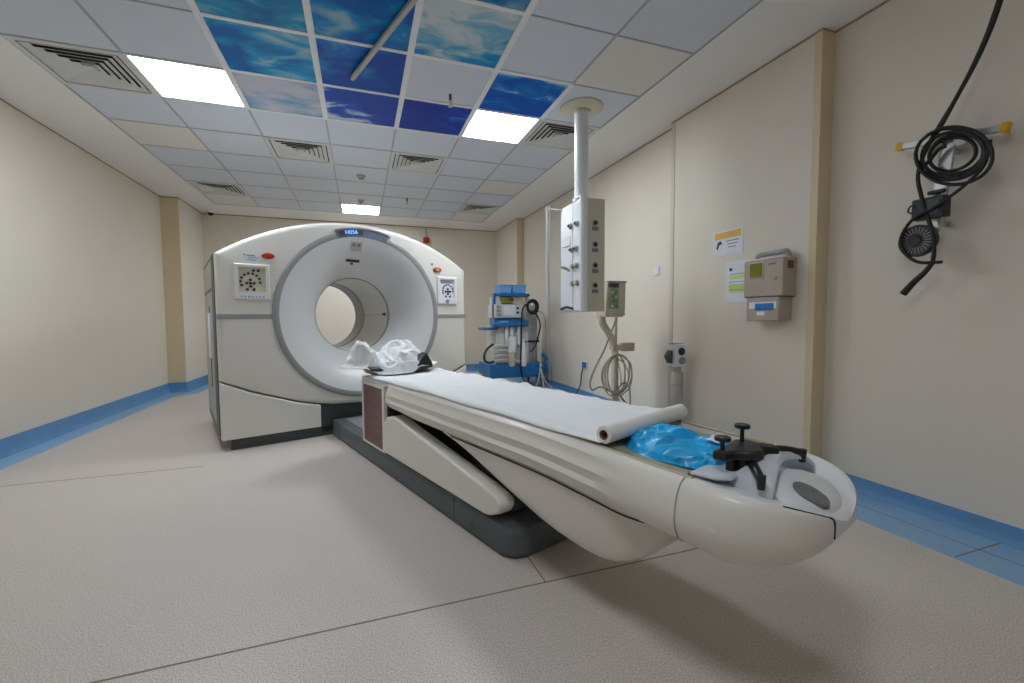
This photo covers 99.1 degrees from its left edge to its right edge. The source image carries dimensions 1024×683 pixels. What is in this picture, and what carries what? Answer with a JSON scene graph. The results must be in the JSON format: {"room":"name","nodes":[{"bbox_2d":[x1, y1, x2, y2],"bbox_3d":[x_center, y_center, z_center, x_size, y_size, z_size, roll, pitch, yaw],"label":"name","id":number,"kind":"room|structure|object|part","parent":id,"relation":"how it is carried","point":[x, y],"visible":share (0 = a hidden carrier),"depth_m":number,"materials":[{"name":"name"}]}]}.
{"room":"radiology room","nodes":[
{"label":"radiology room","id":0,"kind":"room"},
{"bbox_2d":[0,100,207,438],"bbox_3d":[-3.588,-0.460,2.372,0.340,2.823,10.280,-1,3,-19],"label":"wall","id":1,"kind":"structure","parent":0,"point":[83,323],"depth_m":4.33,"materials":[{"name":"paint"}]},
{"bbox_2d":[0,98,201,213],"bbox_3d":[-3.538,-1.863,2.317,0.224,0.016,10.280,-1,3,-19],"label":"trim","id":2,"kind":"structure","parent":1,"relation":"attached to","point":[0,98],"depth_m":4.47,"materials":[{"name":"paint"}]},
{"bbox_2d":[0,374,208,469],"bbox_3d":[-3.511,0.875,2.469,0.248,0.145,10.280,-1,3,-19],"label":"baseboard","id":3,"kind":"structure","parent":1,"relation":"attached to","point":[10,445],"depth_m":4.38,"materials":[{"name":"plastic"}]},
{"bbox_2d":[160,197,186,382],"bbox_3d":[-4.899,-0.727,6.310,0.220,2.667,0.005,-1,3,-19],"label":"trim","id":4,"kind":"structure","parent":1,"relation":"attached to","point":[169,208],"depth_m":6.31,"materials":[{"name":"paint"}]},
{"bbox_2d":[202,214,496,363],"bbox_3d":[-2.735,-0.777,8.167,5.330,2.823,0.120,-1,3,-19],"label":"wall","id":5,"kind":"structure","parent":0,"point":[474,252],"depth_m":8.46,"materials":[{"name":"paint"}]},
{"bbox_2d":[202,213,495,231],"bbox_3d":[-2.722,-2.175,8.033,5.090,0.016,0.004,-1,3,-19],"label":"trim","id":6,"kind":"structure","parent":5,"relation":"attached to","point":[202,213],"depth_m":7.92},
{"bbox_2d":[423,228,428,242],"bbox_3d":[-1.649,-2.039,8.371,0.110,0.290,0.087,-1,3,-19],"label":"beacon","id":7,"kind":"object","parent":5,"relation":"attached to","point":[425,239],"visible":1,"depth_m":8.36,"materials":[{"name":"red plastic"}]},
{"bbox_2d":[464,364,478,370],"bbox_3d":[-2.703,0.571,8.170,5.090,0.130,0.028,-1,3,-19],"label":"baseboard","id":8,"kind":"structure","parent":5,"relation":"attached to","point":[469,367],"depth_m":8.83,"materials":[{"name":"plastic"}]},
{"bbox_2d":[0,0,885,230],"bbox_3d":[-1.071,-2.054,3.167,5.750,0.253,10.520,-1,3,-19],"label":"ceiling","id":9,"kind":"structure","parent":0,"point":[543,48],"depth_m":3.59,"materials":[{"name":"tile"}]},
{"bbox_2d":[1,34,159,96],"bbox_3d":[-2.956,-1.957,3.058,0.596,0.102,0.596,-1,3,-19],"label":"ceiling vent","id":10,"kind":"object","parent":9,"relation":"in","point":[70,64],"visible":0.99,"depth_m":3.07,"materials":[{"name":"metal"}]},
{"bbox_2d":[122,53,244,107],"bbox_3d":[-2.389,-1.937,3.257,0.596,0.030,0.596,-1,3,-19],"label":"recessed light","id":11,"kind":"object","parent":9,"relation":"in","point":[169,79],"visible":0.79,"depth_m":3.22,"materials":[{"name":"plastic"}]},
{"bbox_2d":[206,210,214,215],"bbox_3d":[-4.874,-2.076,7.057,0.110,0.080,0.110,-1,3,-19],"label":"dome camera","id":12,"kind":"object","parent":9,"relation":"attached to","point":[210,212],"visible":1,"depth_m":7.03,"materials":[{"name":"plastic"}]},
{"bbox_2d":[185,180,249,196],"bbox_3d":[-3.942,-2.104,5.888,0.596,0.102,0.596,-1,3,-19],"label":"ceiling vent","id":13,"kind":"object","parent":9,"relation":"in","point":[203,187],"visible":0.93,"depth_m":5.91,"materials":[{"name":"metal"}]},
{"bbox_2d":[194,0,306,31],"bbox_3d":[-1.428,-1.881,2.322,0.558,0.005,0.566,-1,3,-19],"label":"ceiling panel","id":14,"kind":"object","parent":9,"relation":"attached to","point":[288,14],"depth_m":2.49,"materials":[{"name":"plastic"}]},
{"bbox_2d":[203,17,315,81],"bbox_3d":[-1.625,-1.911,2.888,0.558,0.005,0.566,-1,3,-19],"label":"ceiling panel","id":15,"kind":"object","parent":9,"relation":"attached to","point":[248,48],"depth_m":2.85,"materials":[{"name":"plastic"}]},
{"bbox_2d":[232,72,322,116],"bbox_3d":[-1.822,-1.940,3.454,0.558,0.005,0.566,-1,3,-19],"label":"ceiling panel","id":16,"kind":"object","parent":9,"relation":"attached to","point":[265,93],"depth_m":3.42,"materials":[{"name":"plastic"}]},
{"bbox_2d":[263,137,332,163],"bbox_3d":[-2.217,-2.043,4.584,0.596,0.102,0.596,-1,3,-19],"label":"ceiling vent","id":17,"kind":"object","parent":9,"relation":"in","point":[285,149],"visible":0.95,"depth_m":4.62,"materials":[{"name":"metal"}]},
{"bbox_2d":[323,86,398,126],"bbox_3d":[-1.256,-1.954,3.651,0.558,0.005,0.566,-1,3,-19],"label":"ceiling panel","id":18,"kind":"object","parent":9,"relation":"attached to","point":[341,104],"depth_m":3.62,"materials":[{"name":"plastic"}]},
{"bbox_2d":[341,204,380,214],"bbox_3d":[-2.439,-2.141,7.046,0.596,0.030,0.596,-1,3,-19],"label":"recessed light","id":19,"kind":"object","parent":9,"relation":"in","point":[346,208],"visible":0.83,"depth_m":7.04,"materials":[{"name":"plastic"}]},
{"bbox_2d":[357,175,364,179],"bbox_3d":[-1.862,-2.019,5.381,0.104,0.048,0.104,-1,3,-19],"label":"smoke detector","id":20,"kind":"object","parent":9,"relation":"attached to","point":[361,177],"visible":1,"depth_m":5.36,"materials":[{"name":"plastic"}]},
{"bbox_2d":[316,38,406,94],"bbox_3d":[-1.058,-1.924,3.085,0.558,0.005,0.566,-1,3,-19],"label":"ceiling panel","id":21,"kind":"object","parent":9,"relation":"attached to","point":[384,72],"depth_m":3.06,"materials":[{"name":"plastic"}]},
{"bbox_2d":[310,0,415,50],"bbox_3d":[-0.861,-1.895,2.519,0.558,0.005,0.566,-1,3,-19],"label":"ceiling panel","id":22,"kind":"object","parent":9,"relation":"attached to","point":[362,21],"depth_m":2.58,"materials":[{"name":"plastic"}]},
{"bbox_2d":[0,0,762,221],"bbox_3d":[-1.058,-1.927,3.085,4.214,0.018,9.012,-1,3,-19],"label":"grid","id":23,"kind":"structure","parent":9,"relation":"attached to","point":[310,33],"depth_m":3.15,"materials":[{"name":"metal"}]},
{"bbox_2d":[350,0,417,80],"bbox_3d":[-0.752,-1.885,2.648,0.028,0.046,1.300,-3,4,-38],"label":"rail","id":24,"kind":"object","parent":9,"relation":"attached to","point":[409,5],"visible":1,"depth_m":2.68,"materials":[{"name":"metal"}]},
{"bbox_2d":[388,152,447,174],"bbox_3d":[-1.084,-2.071,4.977,0.596,0.102,0.596,-1,3,-19],"label":"ceiling vent","id":25,"kind":"object","parent":9,"relation":"in","point":[405,162],"visible":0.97,"depth_m":5.03,"materials":[{"name":"metal"}]},
{"bbox_2d":[399,99,471,135],"bbox_3d":[-0.689,-1.968,3.848,0.558,0.005,0.566,-1,3,-19],"label":"ceiling panel","id":26,"kind":"object","parent":9,"relation":"attached to","point":[416,115],"depth_m":3.82,"materials":[{"name":"plastic"}]},
{"bbox_2d":[448,94,452,107],"bbox_3d":[-0.487,-1.901,3.442,0.036,0.094,0.036,-1,3,-19],"label":"sprinkler","id":27,"kind":"object","parent":9,"relation":"attached to","point":[450,95],"visible":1,"depth_m":3.43,"materials":[{"name":"grey metal"}]},
{"bbox_2d":[414,0,521,67],"bbox_3d":[-0.294,-1.909,2.716,0.558,0.005,0.566,-1,3,-19],"label":"ceiling panel","id":28,"kind":"object","parent":9,"relation":"attached to","point":[455,30],"depth_m":2.69,"materials":[{"name":"plastic"}]},
{"bbox_2d":[457,204,500,214],"bbox_3d":[-0.542,-2.187,7.069,0.596,0.102,0.596,-1,3,-19],"label":"ceiling vent","id":29,"kind":"object","parent":9,"relation":"in","point":[466,208],"visible":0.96,"depth_m":7.12,"materials":[{"name":"metal"}]},
{"bbox_2d":[462,110,539,143],"bbox_3d":[-0.122,-1.992,4.044,0.596,0.030,0.596,-1,3,-19],"label":"recessed light","id":30,"kind":"object","parent":9,"relation":"in","point":[490,126],"visible":0.76,"depth_m":4.04,"materials":[{"name":"plastic"}]},
{"bbox_2d":[478,0,530,11],"bbox_3d":[-0.097,-1.879,2.150,0.558,0.005,0.566,-1,3,-19],"label":"ceiling panel","id":31,"kind":"object","parent":9,"relation":"attached to","point":[521,5],"depth_m":2.44,"materials":[{"name":"plastic"}]},
{"bbox_2d":[479,72,568,117],"bbox_3d":[0.075,-1.952,3.479,0.558,0.005,0.566,-1,3,-19],"label":"ceiling panel","id":32,"kind":"object","parent":9,"relation":"attached to","point":[508,93],"depth_m":3.45,"materials":[{"name":"plastic"}]},
{"bbox_2d":[518,119,599,150],"bbox_3d":[0.444,-2.039,4.239,0.596,0.102,0.596,-1,3,-19],"label":"ceiling vent","id":33,"kind":"object","parent":9,"relation":"in","point":[549,134],"visible":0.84,"depth_m":4.30,"materials":[{"name":"metal"}]},
{"bbox_2d":[546,97,604,311],"bbox_3d":[0.557,-1.112,3.737,0.401,1.713,0.435,-1,3,-19],"label":"pendant","id":34,"kind":"object","parent":9,"relation":"hanging from","point":[583,220],"visible":1,"depth_m":3.63,"materials":[{"name":"white"}]},
{"bbox_3d":[0.321,-0.734,3.886,0.036,0.925,0.036,-1,3,-19],"label":"hanging rail","id":35,"kind":"part","parent":34,"relation":"part of","materials":[{"name":"metal"}]},
{"bbox_3d":[0.478,-0.869,3.817,0.012,0.080,0.150,-1,3,-19],"label":"gauge plate","id":36,"kind":"part","parent":34,"relation":"part of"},
{"bbox_3d":[0.506,-0.717,3.771,0.016,0.900,0.351,-1,3,-19],"label":"panel","id":37,"kind":"part","parent":34,"relation":"part of","materials":[{"name":"metal"}]},
{"bbox_3d":[0.585,-0.715,3.575,0.064,0.933,0.064,-1,3,-19],"label":"corner post","id":38,"kind":"part","parent":34,"relation":"part of","materials":[{"name":"metal"}]},
{"bbox_2d":[592,282,597,292],"bbox_3d":[0.687,-0.448,3.605,0.062,0.093,0.009,-1,3,-19],"label":"socket","id":39,"kind":"object","parent":34,"relation":"attached to","point":[594,284],"depth_m":3.60,"materials":[{"name":"grey"}]},
{"bbox_2d":[592,262,597,272],"bbox_3d":[0.686,-0.613,3.596,0.062,0.093,0.009,-1,3,-19],"label":"socket","id":40,"kind":"object","parent":34,"relation":"attached to","point":[594,264],"depth_m":3.59,"materials":[{"name":"grey"}]},
{"bbox_2d":[592,241,598,251],"bbox_3d":[0.685,-0.782,3.587,0.062,0.093,0.009,-1,3,-19],"label":"socket","id":41,"kind":"object","parent":34,"relation":"attached to","point":[595,244],"depth_m":3.58,"materials":[{"name":"grey"}]},
{"bbox_2d":[592,219,598,230],"bbox_3d":[0.684,-0.957,3.577,0.062,0.093,0.009,-1,3,-19],"label":"socket","id":42,"kind":"object","parent":34,"relation":"attached to","point":[595,222],"depth_m":3.58,"materials":[{"name":"grey"}]},
{"bbox_2d":[0,372,1023,682],"bbox_3d":[-1.045,0.938,3.332,5.710,0.100,10.520,-1,3,-19],"label":"floor","id":43,"kind":"structure","parent":0,"point":[104,577],"depth_m":1.68,"materials":[{"name":"laminate"}]},
{"bbox_2d":[0,466,201,486],"bbox_3d":[-2.868,0.919,2.939,1.330,0.001,0.005,-1,3,-19],"label":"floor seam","id":44,"kind":"structure","parent":43,"relation":"attached to","point":[199,466],"depth_m":2.96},
{"bbox_2d":[203,223,465,449],"bbox_3d":[-1.853,-0.155,4.687,2.334,1.945,1.496,-3,4,-38],"label":"gantry","id":45,"kind":"object","parent":43,"relation":"on","point":[274,377],"visible":0.87,"depth_m":3.88,"materials":[{"name":"grey plastic"}]},
{"bbox_3d":[-2.683,-0.053,3.874,0.020,0.400,0.070,-3,4,-38],"label":"door handle","id":46,"kind":"part","parent":45,"relation":"part of","materials":[{"name":"metal"}]},
{"bbox_3d":[-2.838,0.125,4.110,0.011,1.140,1.000,-3,4,-38],"label":"door","id":47,"kind":"part","parent":45,"relation":"part of","materials":[{"name":"plastic"}]},
{"bbox_3d":[-2.112,-0.485,3.547,0.255,0.290,0.020,-3,4,-38],"label":"control panel","id":48,"kind":"part","parent":45,"relation":"part of","materials":[{"name":"plastic"}]},
{"bbox_3d":[-1.397,-0.235,4.127,1.546,1.506,0.032,-3,4,-38],"label":"ring trim","id":49,"kind":"part","parent":45,"relation":"part of","materials":[{"name":"plastic"}]},
{"bbox_3d":[-1.485,-0.260,4.238,1.444,1.444,0.306,-3,4,-38],"label":"bore dish","id":50,"kind":"part","parent":45,"relation":"part of","materials":[{"name":"plastic"}]},
{"bbox_3d":[-1.399,-0.992,4.083,0.503,0.107,0.020,-3,4,-38],"label":"display panel","id":51,"kind":"part","parent":45,"relation":"part of","materials":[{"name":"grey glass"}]},
{"bbox_3d":[-0.693,-0.542,4.645,0.235,0.290,0.020,-3,4,-38],"label":"control panel","id":52,"kind":"part","parent":45,"relation":"part of","materials":[{"name":"plastic"}]},
{"bbox_2d":[89,548,698,682],"bbox_3d":[-0.507,0.981,1.528,4.860,0.001,0.006,-1,3,-19],"label":"trim","id":53,"kind":"structure","parent":43,"relation":"on","point":[694,548],"depth_m":1.52,"materials":[{"name":"plastic"}]},
{"bbox_2d":[478,293,546,385],"bbox_3d":[-0.024,-0.020,6.777,0.984,1.432,0.740,-1,3,-19],"label":"machine","id":54,"kind":"object","parent":43,"relation":"on","point":[504,309],"depth_m":6.55,"materials":[{"name":"plastic"}]},
{"bbox_2d":[483,343,493,363],"bbox_3d":[-0.337,0.173,6.317,0.168,0.300,0.032,-1,3,-19],"label":"hose","id":55,"kind":"object","parent":54,"relation":"attached to","point":[492,344],"visible":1,"depth_m":6.30,"materials":[{"name":"rubber"}]},
{"bbox_2d":[478,327,498,329],"bbox_3d":[-0.355,-0.192,6.567,0.229,0.039,0.340,-1,3,-19],"label":"tray","id":56,"kind":"object","parent":54,"relation":"on","point":[479,328],"depth_m":6.44,"materials":[{"name":"plastic"}]},
{"bbox_3d":[-0.161,0.073,6.521,0.249,0.060,0.100,-1,3,-19],"label":"drawer","id":57,"kind":"part","parent":54,"relation":"part of","materials":[{"name":"plastic"}]},
{"bbox_3d":[-0.161,0.142,6.525,0.249,0.060,0.100,-1,3,-19],"label":"drawer","id":58,"kind":"part","parent":54,"relation":"part of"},
{"bbox_3d":[-0.161,0.211,6.529,0.249,0.060,0.100,-1,3,-19],"label":"drawer","id":59,"kind":"part","parent":54,"relation":"part of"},
{"bbox_3d":[-0.160,0.280,6.533,0.249,0.060,0.100,-1,3,-19],"label":"drawer","id":60,"kind":"part","parent":54,"relation":"part of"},
{"bbox_2d":[494,284,511,293],"bbox_3d":[-0.133,-0.791,6.635,0.193,0.130,0.290,-1,3,-19],"label":"storage box","id":61,"kind":"object","parent":54,"relation":"on","point":[502,288],"visible":0.9,"depth_m":6.51,"materials":[{"name":"plastic"}]},
{"bbox_2d":[501,297,513,302],"bbox_3d":[-0.074,-0.622,6.576,0.173,0.089,0.106,-1,3,-19],"label":"monitor","id":62,"kind":"object","parent":54,"relation":"on","point":[503,299],"depth_m":6.53,"materials":[{"name":"plastic"}]},
{"bbox_2d":[503,305,514,315],"bbox_3d":[-0.040,-0.469,6.564,0.189,0.156,0.017,-1,3,-19],"label":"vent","id":63,"kind":"object","parent":54,"relation":"attached to","point":[508,310],"depth_m":6.55,"materials":[{"name":"plastic"}]},
{"bbox_2d":[497,293,529,296],"bbox_3d":[-0.002,-0.707,6.685,0.477,0.044,0.300,-1,3,-19],"label":"shelf","id":64,"kind":"object","parent":54,"relation":"attached to","point":[499,294],"depth_m":6.56,"materials":[{"name":"plastic"}]},
{"bbox_2d":[511,285,525,293],"bbox_3d":[0.067,-0.796,6.704,0.224,0.130,0.290,-1,3,-19],"label":"storage box","id":65,"kind":"object","parent":54,"relation":"on","point":[515,288],"visible":0.66,"depth_m":6.58,"materials":[{"name":"plastic"}]},
{"bbox_2d":[519,338,526,365],"bbox_3d":[0.163,0.157,6.554,0.110,0.420,0.110,-1,3,-19],"label":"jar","id":66,"kind":"object","parent":54,"relation":"on","point":[524,356],"depth_m":6.51,"materials":[{"name":"plastic"}]},
{"bbox_2d":[520,303,529,381],"bbox_3d":[0.243,0.072,6.514,0.268,1.314,0.024,-1,3,-19],"label":"hose","id":67,"kind":"object","parent":54,"relation":"hanging from","point":[529,303],"visible":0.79,"depth_m":6.47,"materials":[{"name":"rubber"}]},
{"bbox_2d":[512,326,550,387],"bbox_3d":[0.387,0.281,6.575,0.833,1.035,0.020,-1,3,-19],"label":"cables","id":68,"kind":"object","parent":54,"relation":"hanging from","point":[540,369],"visible":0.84,"depth_m":6.58,"materials":[{"name":"plastic"}]},
{"bbox_3d":[0.323,-0.234,6.520,0.246,0.800,0.048,-1,3,-19],"label":"black cable coil","id":69,"kind":"part","parent":54,"relation":"part of","materials":[{"name":"rubber"}]},
{"bbox_2d":[537,311,550,379],"bbox_3d":[0.483,0.064,6.597,0.219,1.055,0.020,-1,3,-19],"label":"hose","id":70,"kind":"object","parent":54,"relation":"attached to","point":[538,311],"visible":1,"depth_m":6.60,"materials":[{"name":"rubber"}]},
{"bbox_2d":[541,352,546,368],"bbox_3d":[0.479,0.292,6.608,0.120,0.263,0.044,-1,3,-19],"label":"strap","id":71,"kind":"object","parent":54,"relation":"attached to","point":[542,353],"visible":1,"depth_m":6.59,"materials":[{"name":"plastic"}]},
{"bbox_2d":[527,556,545,581],"bbox_3d":[-0.200,0.916,2.713,0.005,0.001,2.040,-1,3,-19],"label":"trim","id":72,"kind":"structure","parent":43,"relation":"on","point":[527,556],"depth_m":1.84,"materials":[{"name":"grey"}]},
{"bbox_2d":[333,369,857,567],"bbox_3d":[-0.252,0.589,2.645,0.663,0.663,3.743,-3,4,-38],"label":"table","id":73,"kind":"object","parent":43,"relation":"on","point":[523,489],"visible":0.84,"depth_m":1.53,"materials":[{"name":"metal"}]},
{"bbox_3d":[-0.825,0.731,3.393,0.400,0.012,1.690,-3,4,-38],"label":"plate","id":74,"kind":"part","parent":73,"relation":"part of","materials":[{"name":"metal"}]},
{"bbox_3d":[-0.996,0.528,3.152,0.026,0.467,0.435,-3,4,-38],"label":"skirt panel","id":75,"kind":"part","parent":73,"relation":"part of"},
{"bbox_2d":[363,352,432,373],"bbox_3d":[-0.930,0.158,3.388,0.490,0.143,0.405,-3,4,-38],"label":"headrest cover","id":76,"kind":"object","parent":73,"relation":"on","point":[423,358],"visible":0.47,"depth_m":3.33,"materials":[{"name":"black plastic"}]},
{"bbox_2d":[339,339,437,374],"bbox_3d":[-0.929,0.105,3.397,0.776,0.240,0.507,-3,4,-38],"label":"sheet","id":77,"kind":"object","parent":76,"relation":"on","point":[397,356],"visible":0.89,"depth_m":3.22,"materials":[{"name":"fabric"}]},
{"bbox_3d":[-0.432,0.640,2.457,0.085,0.272,1.350,-3,4,-38],"label":"lift arm","id":78,"kind":"part","parent":73,"relation":"part of"},
{"bbox_2d":[368,368,660,442],"bbox_3d":[-0.147,0.276,2.495,0.614,0.048,2.168,-3,4,-38],"label":"sheet","id":79,"kind":"object","parent":73,"relation":"on","point":[577,415],"visible":0.96,"depth_m":2.14,"materials":[{"name":"paper"}]},
{"bbox_2d":[596,404,687,443],"bbox_3d":[0.516,0.307,1.673,0.556,0.062,0.062,-3,4,-42],"label":"paper roll","id":80,"kind":"object","parent":73,"relation":"on","point":[618,430],"visible":0.99,"depth_m":1.59,"materials":[{"name":"paper"}]},
{"bbox_2d":[625,423,729,468],"bbox_3d":[0.594,0.342,1.494,0.354,0.062,0.426,-3,4,-38],"label":"plastic bag","id":81,"kind":"object","parent":73,"relation":"on","point":[678,445],"visible":0.78,"depth_m":1.43,"materials":[{"name":"blue plastic"}]},
{"bbox_3d":[0.626,0.376,1.281,0.204,0.013,0.105,-3,4,-38],"label":"latch plate","id":82,"kind":"part","parent":73,"relation":"part of","materials":[{"name":"plastic"}]},
{"bbox_2d":[713,423,806,490],"bbox_3d":[0.723,0.320,1.281,0.291,0.132,0.163,-3,4,-38],"label":"frame","id":83,"kind":"object","parent":73,"relation":"on","point":[739,453],"visible":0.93,"depth_m":1.25,"materials":[{"name":"black plastic"}]},
{"bbox_3d":[0.600,0.276,1.242,0.044,0.012,0.044,-3,4,-38],"label":"knob","id":84,"kind":"part","parent":83,"relation":"part of","materials":[{"name":"black plastic"}]},
{"bbox_3d":[0.676,0.358,1.276,0.101,0.056,0.075,-3,4,-38],"label":"post","id":85,"kind":"part","parent":83,"relation":"part of","materials":[{"name":"black plastic"}]},
{"bbox_3d":[0.701,0.257,1.327,0.044,0.012,0.044,-3,4,-38],"label":"knob","id":86,"kind":"part","parent":83,"relation":"part of","materials":[{"name":"black plastic"}]},
{"bbox_3d":[0.678,0.321,1.270,0.202,0.028,0.126,-3,4,-38],"label":"plate","id":87,"kind":"part","parent":83,"relation":"part of","materials":[{"name":"black plastic"}]},
{"bbox_3d":[0.670,0.353,1.200,0.028,0.042,0.109,0,3,14],"label":"arm","id":88,"kind":"part","parent":83,"relation":"part of","materials":[{"name":"black plastic"}]},
{"bbox_3d":[0.812,0.329,1.302,0.127,0.039,0.028,-1,3,-9],"label":"arm","id":89,"kind":"part","parent":83,"relation":"part of","materials":[{"name":"black plastic"}]},
{"bbox_3d":[0.773,0.368,1.287,0.330,0.088,0.117,-3,4,-38],"label":"arch handle","id":90,"kind":"part","parent":73,"relation":"part of","materials":[{"name":"plastic"}]},
{"bbox_3d":[0.804,0.443,1.272,0.535,0.128,0.294,-3,4,-38],"label":"moulding","id":91,"kind":"part","parent":73,"relation":"part of","materials":[{"name":"plastic"}]},
{"bbox_3d":[0.807,0.414,1.177,0.086,0.045,0.084,-3,4,-38],"label":"oval panel","id":92,"kind":"part","parent":73,"relation":"part of","materials":[{"name":"plastic"}]},
{"bbox_2d":[596,281,634,404],"bbox_3d":[0.965,0.129,4.218,0.538,1.398,0.547,-1,3,-19],"label":"pump","id":93,"kind":"object","parent":43,"relation":"on","point":[614,291],"depth_m":4.10,"materials":[{"name":"grey"}]},
{"bbox_2d":[589,319,616,391],"bbox_3d":[0.831,0.130,3.986,0.286,0.676,0.018,-1,3,-19],"label":"cable","id":94,"kind":"object","parent":93,"relation":"attached to","point":[609,336],"visible":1,"depth_m":3.98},
{"bbox_3d":[0.954,-0.559,4.142,0.197,0.016,0.180,-1,3,-19],"label":"pump lid","id":95,"kind":"part","parent":93,"relation":"part of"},
{"bbox_3d":[0.997,0.463,4.120,0.396,0.701,0.088,-1,3,-19],"label":"cable coil","id":96,"kind":"part","parent":93,"relation":"part of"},
{"bbox_3d":[1.120,0.052,4.237,0.135,0.080,0.050,-1,3,-19],"label":"clamp plate","id":97,"kind":"part","parent":93,"relation":"part of","materials":[{"name":"plastic"}]},
{"bbox_2d":[496,0,1023,528],"bbox_3d":[1.518,-0.584,4.146,0.251,2.823,10.281,-1,3,-19],"label":"wall","id":98,"kind":"structure","parent":0,"point":[924,388],"depth_m":2.61,"materials":[{"name":"paint"}]},
{"bbox_2d":[517,219,523,317],"bbox_3d":[0.155,-0.815,7.802,0.130,2.707,0.005,-1,3,-19],"label":"trim","id":99,"kind":"structure","parent":98,"relation":"attached to","point":[520,222],"depth_m":7.76,"materials":[{"name":"paint"}]},
{"bbox_2d":[582,361,587,368],"bbox_3d":[0.948,0.309,5.720,0.050,0.100,0.100,-1,3,-19],"label":"wall socket","id":100,"kind":"object","parent":98,"relation":"attached to","point":[584,363],"visible":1,"depth_m":5.69,"materials":[{"name":"plastic"}]},
{"bbox_2d":[575,367,582,393],"bbox_3d":[0.479,0.540,5.901,0.934,0.419,0.366,2,4,40],"label":"power cord","id":101,"kind":"object","parent":100,"relation":"attached to","point":[582,367],"visible":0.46,"depth_m":5.75,"materials":[{"name":"grey plastic"}]},
{"bbox_2d":[653,266,659,275],"bbox_3d":[1.430,-0.698,4.319,0.014,0.090,0.090,-1,3,-19],"label":"light switch","id":102,"kind":"object","parent":98,"relation":"attached to","point":[656,270],"visible":1,"depth_m":4.31,"materials":[{"name":"plastic"}]},
{"bbox_2d":[668,122,675,371],"bbox_3d":[1.465,-0.613,4.007,0.005,2.717,0.045,-1,3,-19],"label":"trim","id":103,"kind":"structure","parent":98,"relation":"attached to","point":[674,123],"depth_m":3.98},
{"bbox_2d":[664,343,685,420],"bbox_3d":[1.430,0.444,3.830,0.194,0.864,0.180,-1,3,-19],"label":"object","id":104,"kind":"object","parent":98,"relation":"attached to","point":[675,356],"visible":0.72,"depth_m":3.77,"materials":[{"name":"grey"}]},
{"bbox_3d":[1.358,0.133,3.788,0.044,0.114,0.070,-1,3,-19],"label":"knob","id":105,"kind":"part","parent":104,"relation":"part of","materials":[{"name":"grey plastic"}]},
{"bbox_2d":[496,0,889,231],"bbox_3d":[1.451,-1.984,4.051,0.134,0.016,10.281,-1,3,-19],"label":"trim","id":106,"kind":"structure","parent":98,"relation":"attached to","point":[886,1],"depth_m":3.18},
{"bbox_2d":[713,226,743,257],"bbox_3d":[1.675,-0.771,3.391,0.006,0.196,0.296,-1,3,-19],"label":"notice","id":107,"kind":"object","parent":98,"relation":"attached to","point":[730,241],"visible":1,"depth_m":3.38,"materials":[{"name":"paper"}]},
{"bbox_2d":[725,258,749,302],"bbox_3d":[1.709,-0.456,3.316,0.006,0.321,0.221,-1,3,-19],"label":"notice","id":108,"kind":"object","parent":98,"relation":"attached to","point":[734,276],"visible":0.71,"depth_m":3.33,"materials":[{"name":"paper"}]},
{"bbox_2d":[508,376,1023,585],"bbox_3d":[1.455,0.782,4.196,0.158,0.090,10.281,-1,3,-19],"label":"baseboard","id":109,"kind":"structure","parent":98,"relation":"attached to","point":[1000,532],"depth_m":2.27,"materials":[{"name":"plastic"}]},
{"bbox_2d":[744,248,796,320],"bbox_3d":[1.758,-0.383,2.987,0.133,0.479,0.309,-1,3,-19],"label":"wall-mounted dispenser","id":110,"kind":"object","parent":98,"relation":"attached to","point":[769,282],"visible":1,"depth_m":2.91,"materials":[{"name":"beige"}]},
{"bbox_3d":[1.688,-0.490,3.009,0.016,0.113,0.117,-1,3,-19],"label":"screen frame","id":111,"kind":"part","parent":110,"relation":"part of","materials":[{"name":"plastic"}]},
{"bbox_2d":[755,303,773,309],"bbox_3d":[1.712,-0.237,2.962,0.005,0.045,0.145,-1,3,-19],"label":"print","id":112,"kind":"object","parent":110,"relation":"attached to","point":[758,306],"depth_m":2.96},
{"bbox_3d":[1.760,-0.564,2.978,0.105,0.010,0.275,-1,3,-19],"label":"handle","id":113,"kind":"part","parent":110,"relation":"part of","materials":[{"name":"plastic"}]},
{"bbox_3d":[1.782,-0.585,2.979,0.055,0.074,0.268,-1,3,-19],"label":"handle","id":114,"kind":"part","parent":110,"relation":"part of","materials":[{"name":"plastic"}]},
{"bbox_2d":[803,30,835,457],"bbox_3d":[1.950,-0.549,2.776,0.110,2.717,0.048,-1,3,-19],"label":"trim","id":115,"kind":"structure","parent":98,"relation":"attached to","point":[824,62],"depth_m":2.75,"materials":[{"name":"wood"}]},
{"bbox_2d":[858,504,1023,566],"bbox_3d":[2.102,0.940,2.001,0.005,0.003,1.500,-1,3,-19],"label":"trim","id":116,"kind":"structure","parent":98,"relation":"attached to","point":[858,504],"depth_m":2.08,"materials":[{"name":"plastic"}]},
{"bbox_2d":[895,121,1012,256],"bbox_3d":[2.148,-0.739,2.150,0.139,0.616,0.436,-1,3,-19],"label":"rack","id":117,"kind":"object","parent":98,"relation":"attached to","point":[917,238],"visible":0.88,"depth_m":2.16,"materials":[{"name":"metal"}]},
{"bbox_2d":[899,125,994,295],"bbox_3d":[2.092,-0.631,2.112,0.056,0.803,0.359,-1,3,-19],"label":"cable loop","id":118,"kind":"object","parent":117,"relation":"hanging from","point":[959,132],"visible":1,"depth_m":2.10,"materials":[{"name":"black rubber"}]},
{"bbox_2d":[916,0,1003,260],"bbox_3d":[2.106,-0.958,2.071,0.027,1.158,0.299,-1,3,-19],"label":"cable","id":119,"kind":"object","parent":117,"relation":"hanging from","point":[998,4],"visible":0.98,"depth_m":2.07,"materials":[{"name":"black rubber"}]},
{"bbox_2d":[954,543,1000,556],"bbox_3d":[2.112,0.942,1.973,0.360,0.003,0.006,-1,3,-19],"label":"trim","id":120,"kind":"structure","parent":98,"relation":"attached to","point":[997,543],"depth_m":1.96,"materials":[{"name":"plastic"}]}
]}

